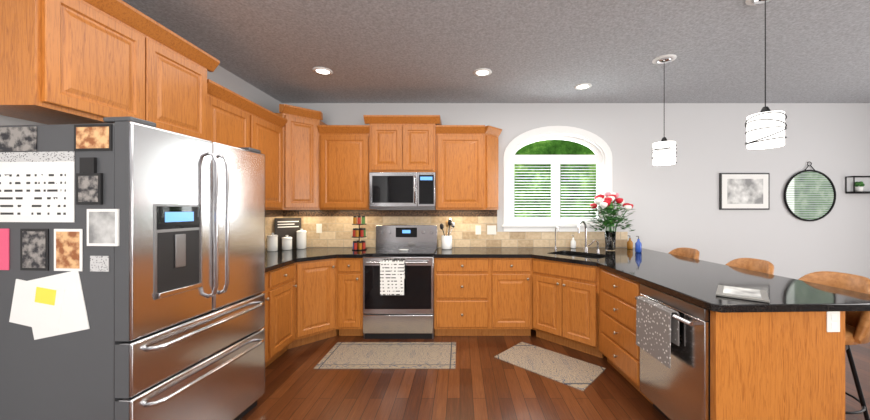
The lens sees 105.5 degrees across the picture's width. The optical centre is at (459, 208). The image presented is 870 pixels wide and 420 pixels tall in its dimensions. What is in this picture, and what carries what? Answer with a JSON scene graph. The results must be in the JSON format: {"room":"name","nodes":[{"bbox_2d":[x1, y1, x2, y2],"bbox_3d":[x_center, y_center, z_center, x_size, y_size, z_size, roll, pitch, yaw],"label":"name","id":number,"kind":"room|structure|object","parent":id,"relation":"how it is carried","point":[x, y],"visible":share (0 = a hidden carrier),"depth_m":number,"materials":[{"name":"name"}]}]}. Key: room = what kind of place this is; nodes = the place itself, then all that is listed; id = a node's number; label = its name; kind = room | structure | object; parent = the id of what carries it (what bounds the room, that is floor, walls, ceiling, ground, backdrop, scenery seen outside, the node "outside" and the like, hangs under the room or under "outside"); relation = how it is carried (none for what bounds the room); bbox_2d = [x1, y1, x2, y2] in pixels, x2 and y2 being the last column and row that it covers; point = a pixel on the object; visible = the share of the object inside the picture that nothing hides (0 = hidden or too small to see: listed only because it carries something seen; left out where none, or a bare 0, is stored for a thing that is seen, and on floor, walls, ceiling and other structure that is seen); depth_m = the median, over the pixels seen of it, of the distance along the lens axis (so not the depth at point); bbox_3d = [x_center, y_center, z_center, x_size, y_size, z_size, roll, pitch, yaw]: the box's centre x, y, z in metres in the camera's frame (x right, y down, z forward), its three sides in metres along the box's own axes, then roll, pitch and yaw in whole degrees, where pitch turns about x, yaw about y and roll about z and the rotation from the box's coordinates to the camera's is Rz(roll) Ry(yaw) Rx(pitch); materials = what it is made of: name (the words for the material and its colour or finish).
{"room":"kitchen","nodes":[
{"label":"kitchen","id":0,"kind":"room"},
{"bbox_2d":[0,65,281,125],"bbox_3d":[-2.350,0.030,0.590,0.200,2.740,7.580,0,0,0],"label":"wall","id":1,"kind":"structure","parent":0,"point":[221,76],"depth_m":3.31,"materials":[{"name":"grey paint"}]},
{"bbox_2d":[0,0,151,124],"bbox_3d":[-2.052,-0.792,1.705,0.390,0.664,0.496,0,0,0],"label":"upper cabinet","id":2,"kind":"object","parent":1,"relation":"attached to","point":[79,61],"depth_m":1.61,"materials":[{"name":"brown wood"}]},
{"bbox_2d":[152,20,211,140],"bbox_3d":[-2.052,-0.792,2.202,0.390,0.664,0.497,0,0,0],"label":"upper cabinet","id":3,"kind":"object","parent":1,"relation":"attached to","point":[181,88],"depth_m":2.19,"materials":[{"name":"brown wood"}]},
{"bbox_2d":[212,81,251,147],"bbox_3d":[-2.074,-0.478,2.726,0.347,0.976,0.548,0,0,0],"label":"upper cabinet","id":4,"kind":"object","parent":1,"relation":"attached to","point":[231,112],"depth_m":2.73,"materials":[{"name":"brown wood"}]},
{"bbox_2d":[252,102,283,209],"bbox_3d":[-2.074,-0.478,3.285,0.347,0.976,0.569,0,0,0],"label":"upper cabinet","id":5,"kind":"object","parent":1,"relation":"attached to","point":[267,128],"depth_m":3.33,"materials":[{"name":"brown wood"}]},
{"bbox_2d":[265,210,284,250],"bbox_3d":[-2.244,0.248,3.310,0.011,0.472,1.710,0,0,0],"label":"tile backsplash","id":6,"kind":"structure","parent":1,"relation":"attached to","point":[270,215],"depth_m":3.90,"materials":[{"name":"beige tile"}]},
{"bbox_2d":[122,0,869,102],"bbox_3d":[1.875,-1.390,0.590,8.650,0.100,7.580,0,0,0],"label":"ceiling","id":7,"kind":"structure","parent":0,"point":[441,51],"depth_m":2.75,"materials":[{"name":"white paint"}]},
{"bbox_2d":[313,67,332,74],"bbox_3d":[-1.330,-1.335,3.200,0.184,0.009,0.184,0,0,0],"label":"recessed light","id":8,"kind":"object","parent":7,"relation":"in","point":[322,70],"visible":1,"depth_m":3.19,"materials":[{"name":"white"}]},
{"bbox_2d":[473,68,491,75],"bbox_3d":[0.220,-1.335,3.230,0.184,0.009,0.184,0,0,0],"label":"recessed light","id":9,"kind":"object","parent":7,"relation":"in","point":[482,72],"visible":1,"depth_m":3.22,"materials":[{"name":"white"}]},
{"bbox_2d":[574,83,591,89],"bbox_3d":[1.340,-1.335,3.600,0.184,0.009,0.184,0,0,0],"label":"recessed light","id":10,"kind":"object","parent":7,"relation":"in","point":[581,86],"visible":1,"depth_m":3.60,"materials":[{"name":"white"}]},
{"bbox_2d":[652,54,676,165],"bbox_3d":[1.825,-0.868,2.950,0.195,0.942,0.195,0,0,0],"label":"pendant light","id":11,"kind":"object","parent":7,"relation":"hanging from","point":[664,152],"visible":1,"depth_m":2.90,"materials":[{"name":"white"}]},
{"bbox_2d":[745,0,786,148],"bbox_3d":[1.915,-0.865,2.070,0.195,0.949,0.195,0,0,0],"label":"pendant light","id":12,"kind":"object","parent":7,"relation":"hanging from","point":[766,126],"visible":1,"depth_m":2.02,"materials":[{"name":"white"}]},
{"bbox_2d":[240,329,869,419],"bbox_3d":[1.875,1.450,0.590,8.650,0.100,7.580,0,0,0],"label":"floor","id":13,"kind":"structure","parent":0,"point":[480,381],"depth_m":2.54,"materials":[{"name":"brown wood"}]},
{"bbox_2d":[0,116,264,419],"bbox_3d":[-1.777,0.490,1.944,0.806,1.820,0.924,0,0,4],"label":"fridge","id":14,"kind":"object","parent":13,"relation":"on","point":[132,268],"visible":1,"depth_m":1.51,"materials":[{"name":"grey metal"}]},
{"bbox_2d":[261,270,272,367],"bbox_3d":[-1.933,0.964,2.630,0.626,0.872,0.340,0,0,0],"label":"base cabinet","id":15,"kind":"object","parent":13,"relation":"on","point":[268,291],"depth_m":2.82,"materials":[{"name":"brown wood"}]},
{"bbox_2d":[273,262,296,360],"bbox_3d":[-1.933,0.964,3.033,0.626,0.872,0.466,0,0,0],"label":"base cabinet","id":16,"kind":"object","parent":13,"relation":"on","point":[284,278],"depth_m":3.07,"materials":[{"name":"brown wood"}]},
{"bbox_2d":[297,258,336,346],"bbox_3d":[-1.792,0.964,3.721,0.910,0.872,0.911,0,0,0],"label":"base cabinet","id":17,"kind":"object","parent":13,"relation":"on","point":[316,279],"depth_m":3.41,"materials":[{"name":"brown wood"}]},
{"bbox_2d":[265,247,375,272],"bbox_3d":[-1.647,0.506,3.316,1.199,0.039,1.722,0,0,0],"label":"countertop","id":18,"kind":"structure","parent":17,"relation":"in","point":[274,260],"depth_m":3.53,"materials":[{"name":"black stone"}]},
{"bbox_2d":[267,228,306,251],"bbox_3d":[-2.055,0.361,3.925,0.129,0.246,0.441,0,0,43],"label":"canisters","id":19,"kind":"object","parent":18,"relation":"on","point":[272,242],"visible":1,"depth_m":3.88,"materials":[{"name":"white ceramic"}]},
{"bbox_2d":[275,218,300,248],"bbox_3d":[-2.103,0.297,4.040,0.014,0.375,0.300,0,0,45],"label":"sign","id":20,"kind":"object","parent":18,"relation":"on","point":[290,227],"visible":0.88,"depth_m":4.03,"materials":[{"name":"grey wood"}]},
{"bbox_2d":[352,213,366,250],"bbox_3d":[-1.200,0.265,3.930,0.170,0.440,0.170,0,0,0],"label":"spice rack","id":21,"kind":"object","parent":18,"relation":"on","point":[359,233],"visible":1,"depth_m":3.88,"materials":[{"name":"multicoloured glass"}]},
{"bbox_2d":[337,258,362,335],"bbox_3d":[-1.192,0.964,3.863,0.288,0.872,0.627,0,0,0],"label":"base cabinet","id":22,"kind":"object","parent":13,"relation":"on","point":[349,270],"depth_m":3.55,"materials":[{"name":"brown wood"}]},
{"bbox_2d":[314,342,455,368],"bbox_3d":[-0.660,1.396,3.170,1.240,0.007,0.560,0,0,0],"label":"area rug","id":23,"kind":"object","parent":13,"relation":"on","point":[390,355],"visible":0.93,"depth_m":3.12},
{"bbox_2d":[362,225,437,338],"bbox_3d":[-0.663,0.800,3.808,0.763,1.200,0.718,0,0,0],"label":"range","id":24,"kind":"object","parent":13,"relation":"on","point":[398,281],"visible":1,"depth_m":3.53,"materials":[{"name":"silver metal"}]},
{"bbox_2d":[380,260,404,295],"bbox_3d":[-0.710,0.721,3.478,0.250,0.359,0.057,0,0,0],"label":"towel","id":25,"kind":"object","parent":24,"relation":"hanging from","point":[392,272],"depth_m":3.45,"materials":[{"name":"white fabric"}]},
{"bbox_2d":[434,258,492,335],"bbox_3d":[0.024,0.964,3.863,0.604,0.872,0.627,0,0,0],"label":"base cabinet","id":26,"kind":"object","parent":13,"relation":"on","point":[463,287],"depth_m":3.55,"materials":[{"name":"brown wood"}]},
{"bbox_2d":[493,258,532,335],"bbox_3d":[0.553,0.964,3.863,0.455,0.872,0.627,0,0,0],"label":"base cabinet","id":27,"kind":"object","parent":13,"relation":"on","point":[512,277],"depth_m":3.55,"materials":[{"name":"brown wood"}]},
{"bbox_2d":[495,342,605,390],"bbox_3d":[0.800,1.396,3.000,0.850,0.007,0.480,0,0,43],"label":"area rug","id":28,"kind":"object","parent":13,"relation":"on","point":[573,372],"visible":0.93,"depth_m":2.96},
{"bbox_2d":[533,282,596,355],"bbox_3d":[1.380,1.090,3.608,1.199,0.620,1.137,0,0,0],"label":"base cabinet","id":29,"kind":"object","parent":13,"relation":"on","point":[568,320],"depth_m":3.26,"materials":[{"name":"brown wood"}]},
{"bbox_2d":[597,267,740,405],"bbox_3d":[1.623,0.964,2.712,0.721,0.872,0.703,0,0,0],"label":"base cabinet","id":30,"kind":"object","parent":13,"relation":"on","point":[616,294],"depth_m":2.45,"materials":[{"name":"brown wood"}]},
{"bbox_2d":[434,247,692,265],"bbox_3d":[1.034,0.603,3.599,2.625,0.233,1.156,0,0,0],"label":"countertop","id":31,"kind":"structure","parent":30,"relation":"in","point":[545,253],"depth_m":3.60,"materials":[{"name":"black stone"}]},
{"bbox_2d":[440,218,454,249],"bbox_3d":[-0.152,0.295,4.004,0.184,0.378,0.142,0,0,0],"label":"utensil crock","id":32,"kind":"object","parent":31,"relation":"on","point":[446,241],"visible":1,"depth_m":3.96,"materials":[{"name":"white ceramic"}]},
{"bbox_2d":[570,235,575,247],"bbox_3d":[1.400,0.403,4.080,0.066,0.164,0.064,0,0,0],"label":"soap bottle","id":33,"kind":"object","parent":31,"relation":"on","point":[573,243],"depth_m":4.06,"materials":[{"name":"white plastic"}]},
{"bbox_2d":[554,221,599,252],"bbox_3d":[1.340,0.306,3.807,0.405,0.357,0.398,0,0,0],"label":"faucet","id":34,"kind":"object","parent":31,"relation":"on","point":[585,249],"visible":1,"depth_m":3.73,"materials":[{"name":"silver metal"}]},
{"bbox_2d":[586,192,633,250],"bbox_3d":[1.734,0.143,3.823,0.548,0.682,0.453,0,0,0],"label":"vase","id":35,"kind":"object","parent":31,"relation":"on","point":[607,205],"visible":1,"depth_m":3.78,"materials":[{"name":"clear glass"}]},
{"bbox_2d":[627,238,632,248],"bbox_3d":[2.060,0.403,4.000,0.066,0.164,0.064,0,0,0],"label":"soap bottle","id":36,"kind":"object","parent":31,"relation":"on","point":[629,244],"depth_m":3.97,"materials":[{"name":"orange"}]},
{"bbox_2d":[635,236,641,252],"bbox_3d":[1.990,0.393,3.680,0.066,0.184,0.064,0,0,0],"label":"soap bottle","id":37,"kind":"object","parent":31,"relation":"on","point":[638,246],"depth_m":3.66,"materials":[{"name":"blue"}]},
{"bbox_2d":[593,259,869,312],"bbox_3d":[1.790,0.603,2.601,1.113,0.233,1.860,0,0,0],"label":"countertop","id":38,"kind":"structure","parent":30,"relation":"in","point":[697,282],"depth_m":2.07,"materials":[{"name":"black stone"}]},
{"bbox_2d":[716,285,769,302],"bbox_3d":[1.600,0.477,1.875,0.220,0.016,0.280,0,0,40],"label":"tray","id":39,"kind":"object","parent":38,"relation":"on","point":[758,295],"visible":0.98,"depth_m":1.83,"materials":[{"name":"grey metal"}]},
{"bbox_2d":[635,284,709,419],"bbox_3d":[1.567,0.966,2.065,0.716,0.868,0.626,0,0,0],"label":"dishwasher","id":40,"kind":"object","parent":13,"relation":"on","point":[673,338],"visible":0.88,"depth_m":1.96,"materials":[{"name":"silver metal"}]},
{"bbox_2d":[635,295,679,368],"bbox_3d":[1.244,0.763,2.097,0.071,0.333,0.347,0,0,0],"label":"towel","id":41,"kind":"object","parent":40,"relation":"hanging from","point":[657,328],"depth_m":2.03,"materials":[{"name":"grey fabric"}]},
{"bbox_2d":[668,248,699,259],"bbox_3d":[2.219,0.909,3.474,0.483,0.987,0.478,0,0,0],"label":"stool","id":42,"kind":"object","parent":13,"relation":"on","point":[690,253],"visible":0.19,"depth_m":3.51,"materials":[{"name":"brown wood"}]},
{"bbox_2d":[725,258,773,274],"bbox_3d":[2.245,0.909,2.714,0.483,0.987,0.478,0,0,0],"label":"stool","id":43,"kind":"object","parent":13,"relation":"on","point":[760,265],"visible":0.12,"depth_m":2.74,"materials":[{"name":"brown wood"}]},
{"bbox_2d":[798,271,869,419],"bbox_3d":[2.267,0.909,2.105,0.483,0.987,0.478,0,0,0],"label":"stool","id":44,"kind":"object","parent":13,"relation":"on","point":[857,327],"visible":0.25,"depth_m":2.00,"materials":[{"name":"brown wood"}]},
{"bbox_2d":[282,103,869,279],"bbox_3d":[1.875,0.030,4.280,8.250,2.740,0.200,0,0,0],"label":"wall","id":45,"kind":"structure","parent":0,"point":[676,205],"depth_m":4.18,"materials":[{"name":"grey paint"}]},
{"bbox_2d":[260,104,324,209],"bbox_3d":[-1.943,-0.557,3.874,0.608,1.135,0.605,0,0,0],"label":"upper cabinet","id":46,"kind":"object","parent":45,"relation":"attached to","point":[301,125],"depth_m":3.69,"materials":[{"name":"brown wood"}]},
{"bbox_2d":[320,124,376,209],"bbox_3d":[-1.341,-0.478,4.003,0.593,0.976,0.346,0,0,0],"label":"upper cabinet","id":47,"kind":"object","parent":45,"relation":"attached to","point":[344,174],"depth_m":3.83,"materials":[{"name":"brown wood"}]},
{"bbox_2d":[368,116,403,171],"bbox_3d":[-0.854,-0.748,3.983,0.381,0.644,0.386,0,0,0],"label":"upper cabinet","id":48,"kind":"object","parent":45,"relation":"attached to","point":[385,133],"depth_m":3.79,"materials":[{"name":"brown wood"}]},
{"bbox_2d":[369,172,435,208],"bbox_3d":[-0.663,-0.208,3.958,0.755,0.424,0.439,0,0,0],"label":"microwave","id":49,"kind":"object","parent":48,"relation":"attached to","point":[401,190],"visible":0.98,"depth_m":3.78,"materials":[{"name":"silver metal"}]},
{"bbox_2d":[404,116,439,172],"bbox_3d":[-0.473,-0.748,3.983,0.380,0.644,0.386,0,0,0],"label":"upper cabinet","id":50,"kind":"object","parent":45,"relation":"attached to","point":[419,131],"depth_m":3.79,"materials":[{"name":"brown wood"}]},
{"bbox_2d":[285,210,627,246],"bbox_3d":[-0.065,0.248,4.173,4.369,0.472,0.013,0,0,0],"label":"tile backsplash","id":51,"kind":"structure","parent":45,"relation":"attached to","point":[334,228],"depth_m":4.17,"materials":[{"name":"beige tile"}]},
{"bbox_2d":[436,124,487,209],"bbox_3d":[0.004,-0.478,4.003,0.572,0.976,0.346,0,0,0],"label":"upper cabinet","id":52,"kind":"object","parent":45,"relation":"attached to","point":[461,150],"depth_m":3.83,"materials":[{"name":"brown wood"}]},
{"bbox_2d":[502,126,614,231],"bbox_3d":[1.235,-0.383,4.235,1.410,1.335,0.210,0,0,0],"label":"window","id":53,"kind":"structure","parent":45,"relation":"in","point":[598,146],"depth_m":4.20,"materials":[{"name":"white wood"}]},
{"bbox_2d":[719,173,769,209],"bbox_3d":[3.590,-0.223,4.165,0.620,0.465,0.025,0,0,0],"label":"framed art","id":54,"kind":"object","parent":45,"relation":"attached to","point":[744,191],"visible":0.98,"depth_m":4.15,"materials":[{"name":"white paper"}]},
{"bbox_2d":[784,162,835,220],"bbox_3d":[4.410,-0.221,4.161,0.654,0.756,0.028,0,0,0],"label":"round mirror","id":55,"kind":"object","parent":45,"relation":"attached to","point":[809,195],"visible":1,"depth_m":4.16,"materials":[{"name":"black metal"}]},
{"bbox_2d":[845,176,869,193],"bbox_3d":[5.090,-0.302,4.129,0.432,0.215,0.096,0,0,0],"label":"wall shelf","id":56,"kind":"object","parent":45,"relation":"attached to","point":[857,189],"visible":1,"depth_m":4.11,"materials":[{"name":"black metal"}]},
{"label":"outside","id":57,"kind":"structure","parent":0,"visible":0},
{"bbox_2d":[514,140,595,218],"bbox_3d":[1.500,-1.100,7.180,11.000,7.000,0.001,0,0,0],"label":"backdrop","id":58,"kind":"structure","parent":57,"point":[554,147],"depth_m":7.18,"materials":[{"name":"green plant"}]}
]}

